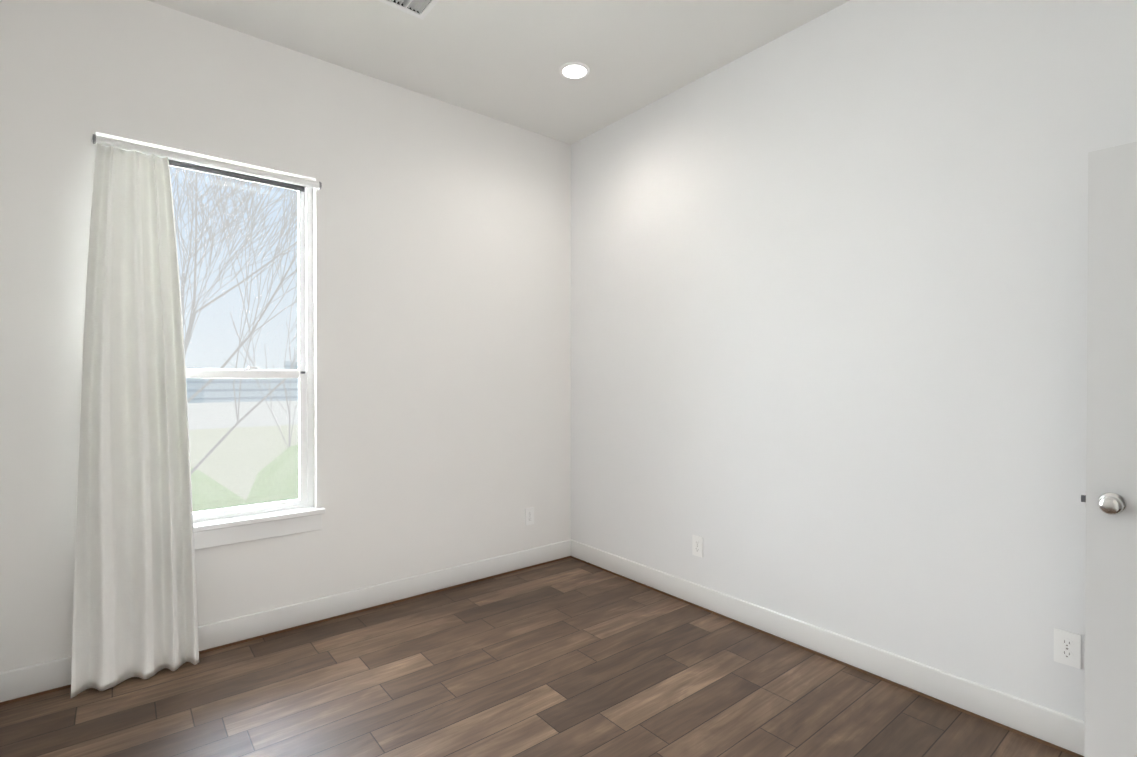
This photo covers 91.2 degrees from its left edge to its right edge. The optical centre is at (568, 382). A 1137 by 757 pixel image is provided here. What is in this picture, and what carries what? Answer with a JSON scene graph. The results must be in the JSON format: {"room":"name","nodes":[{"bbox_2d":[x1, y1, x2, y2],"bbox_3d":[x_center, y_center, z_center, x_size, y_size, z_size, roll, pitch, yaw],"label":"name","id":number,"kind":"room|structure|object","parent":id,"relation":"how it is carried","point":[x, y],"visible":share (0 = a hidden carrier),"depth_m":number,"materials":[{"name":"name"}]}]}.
{"room":"empty bedroom","nodes":[
{"label":"empty bedroom","id":0,"kind":"room"},
{"bbox_2d":[0,0,570,671],"bbox_3d":[-1.207,-0.228,3.230,3.331,3.050,0.150,0,1,-39],"label":"wall","id":1,"kind":"structure","parent":0,"point":[442,334],"depth_m":3.08,"materials":[{"name":"paint"}]},
{"bbox_2d":[91,134,321,191],"bbox_3d":[-1.697,-1.055,2.696,0.938,0.044,0.054,0,1,-39],"label":"curtain rod","id":2,"kind":"object","parent":1,"relation":"attached to","point":[95,139],"visible":1,"depth_m":2.65,"materials":[{"name":"grey metal"}]},
{"bbox_2d":[100,135,167,156],"bbox_3d":[-1.942,-1.049,2.490,0.238,0.050,0.041,0,1,-39],"label":"curtain rings","id":3,"kind":"object","parent":2,"relation":"hanging from","point":[134,147],"visible":0.79,"depth_m":2.47,"materials":[{"name":"white metal"}]},
{"bbox_2d":[71,143,198,697],"bbox_3d":[-1.904,0.129,2.456,0.443,2.327,0.140,0,1,-39],"label":"curtain","id":4,"kind":"object","parent":2,"relation":"hanging from","point":[134,604],"visible":1,"depth_m":2.43,"materials":[{"name":"fabric"}]},
{"bbox_2d":[102,145,313,522],"bbox_3d":[-1.776,-0.210,2.799,0.905,1.780,0.075,0,1,-39],"label":"window","id":5,"kind":"structure","parent":1,"relation":"in","point":[305,349],"depth_m":3.00,"materials":[{"name":"plastic"}]},
{"bbox_2d":[185,366,257,369],"bbox_3d":[-1.764,-0.075,2.786,0.365,0.020,0.030,0,1,-39],"label":"lock","id":6,"kind":"object","parent":5,"relation":"attached to","point":[250,367],"visible":0.5,"depth_m":2.88,"materials":[{"name":"plastic"}]},
{"bbox_2d":[168,159,304,373],"bbox_3d":[-1.766,-0.562,2.785,0.837,1.026,0.035,0,1,-39],"label":"window frame","id":7,"kind":"structure","parent":5,"relation":"attached to","point":[230,174],"depth_m":2.85,"materials":[{"name":"grey plastic"}]},
{"bbox_2d":[187,378,298,509],"bbox_3d":[-1.797,0.312,2.829,0.841,0.713,0.001,0,1,-39],"label":"screen","id":8,"kind":"object","parent":5,"relation":"in","point":[243,439],"depth_m":2.91,"materials":[{"name":"grey metal"}]},
{"bbox_2d":[193,506,325,549],"bbox_3d":[-1.723,0.738,2.740,0.975,0.115,0.110,0,1,-39],"label":"window sill","id":9,"kind":"structure","parent":1,"relation":"attached to","point":[238,533],"depth_m":2.81,"materials":[{"name":"paint"}]},
{"bbox_2d":[0,539,571,701],"bbox_3d":[-1.154,1.225,3.173,2.970,0.119,0.021,0,1,-39],"label":"baseboard","id":10,"kind":"structure","parent":1,"relation":"attached to","point":[32,679],"depth_m":3.00,"materials":[{"name":"paint"}]},
{"bbox_2d":[525,507,533,524],"bbox_3d":[-0.271,0.933,3.893,0.072,0.117,0.008,0,1,-39],"label":"electrical outlet","id":11,"kind":"object","parent":1,"relation":"attached to","point":[529,516],"visible":1,"depth_m":3.89,"materials":[{"name":"plastic"}]},
{"bbox_2d":[148,0,849,144],"bbox_3d":[0.433,-1.763,1.189,3.331,0.050,5.369,0,1,-39],"label":"ceiling","id":12,"kind":"structure","parent":0,"point":[503,60],"depth_m":2.86,"materials":[{"name":"paint"}]},
{"bbox_2d":[378,0,438,19],"bbox_3d":[-0.725,-1.844,2.489,0.268,0.207,0.248,0,1,-39],"label":"air vent register","id":13,"kind":"object","parent":12,"relation":"attached to","point":[421,9],"visible":1,"depth_m":2.58,"materials":[{"name":"paint"}]},
{"bbox_2d":[559,62,589,79],"bbox_3d":[0.034,-1.748,3.123,0.172,0.008,0.172,0,1,-39],"label":"recessed light","id":14,"kind":"object","parent":12,"relation":"in","point":[574,70],"visible":1,"depth_m":3.11,"materials":[{"name":"paint"}]},
{"bbox_2d":[0,558,1074,756],"bbox_3d":[0.433,1.337,1.211,3.331,0.050,5.369,0,1,-39],"label":"floor","id":15,"kind":"structure","parent":0,"point":[569,657],"depth_m":2.31,"materials":[{"name":"brown wood"}]},
{"bbox_2d":[571,0,1136,720],"bbox_3d":[1.717,-0.220,2.142,0.150,3.050,5.219,0,1,-39],"label":"wall","id":16,"kind":"structure","parent":0,"point":[829,272],"depth_m":2.49,"materials":[{"name":"paint"}]},
{"bbox_2d":[0,540,1084,756],"bbox_3d":[-0.007,1.242,1.755,3.030,0.132,3.669,0,1,-39],"label":"baseboard","id":17,"kind":"structure","parent":16,"relation":"attached to","point":[1062,730],"depth_m":2.50,"materials":[{"name":"paint"}]},
{"bbox_2d":[692,535,702,557],"bbox_3d":[0.748,0.945,3.224,0.008,0.117,0.072,0,1,-39],"label":"electrical outlet","id":18,"kind":"object","parent":16,"relation":"attached to","point":[697,545],"visible":1,"depth_m":3.22,"materials":[{"name":"plastic"}]},
{"bbox_2d":[1054,628,1080,668],"bbox_3d":[1.763,0.938,1.968,0.008,0.117,0.072,0,1,-39],"label":"electrical outlet","id":19,"kind":"object","parent":16,"relation":"attached to","point":[1067,648],"visible":1,"depth_m":1.96,"materials":[{"name":"plastic"}]},
{"bbox_3d":[1.194,-0.207,0.260,3.031,3.050,0.150,0,1,-39],"label":"wall","id":20,"kind":"structure","parent":0,"visible":0},
{"bbox_2d":[1084,142,1136,756],"bbox_3d":[1.933,0.285,1.484,0.169,2.030,0.811,0,1,-42],"label":"door","id":21,"kind":"structure","parent":20,"relation":"in","point":[1110,730],"depth_m":1.73,"materials":[{"name":"paint"}]},
{"bbox_2d":[1081,495,1085,501],"bbox_3d":[1.659,0.373,1.793,0.016,0.020,0.012,0,1,-42],"label":"door latch","id":22,"kind":"object","parent":21,"relation":"attached to","point":[1083,498],"depth_m":1.79,"materials":[{"name":"grey metal"}]},
{"label":"outside","id":23,"kind":"structure","parent":0,"visible":0},
{"bbox_2d":[169,166,297,402],"bbox_3d":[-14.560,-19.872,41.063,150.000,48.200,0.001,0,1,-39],"label":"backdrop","id":24,"kind":"structure","parent":23,"point":[208,362],"depth_m":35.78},
{"bbox_3d":[-7.291,4.398,24.287,100.000,0.100,39.500,0,1,-39],"label":"lawn","id":25,"kind":"structure","parent":23,"visible":0},
{"bbox_2d":[170,166,297,472],"bbox_3d":[-3.758,-1.584,9.726,7.866,12.085,8.510,0,1,-39],"label":"tree","id":26,"kind":"object","parent":25,"relation":"on","point":[222,230],"depth_m":7.27,"materials":[{"name":"grey plant"}]},
{"bbox_2d":[188,401,298,499],"bbox_3d":[-7.474,2.510,14.160,11.600,3.820,7.600,0,1,-39],"label":"building","id":27,"kind":"structure","parent":25,"relation":"on","point":[262,451],"depth_m":10.67,"materials":[{"name":"paint"}]},
{"bbox_2d":[191,444,298,511],"bbox_3d":[-4.385,2.839,8.794,8.854,3.732,5.384,0,1,-39],"label":"shrubs","id":28,"kind":"object","parent":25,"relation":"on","point":[265,478],"depth_m":8.80,"materials":[{"name":"green plant"}]}
]}

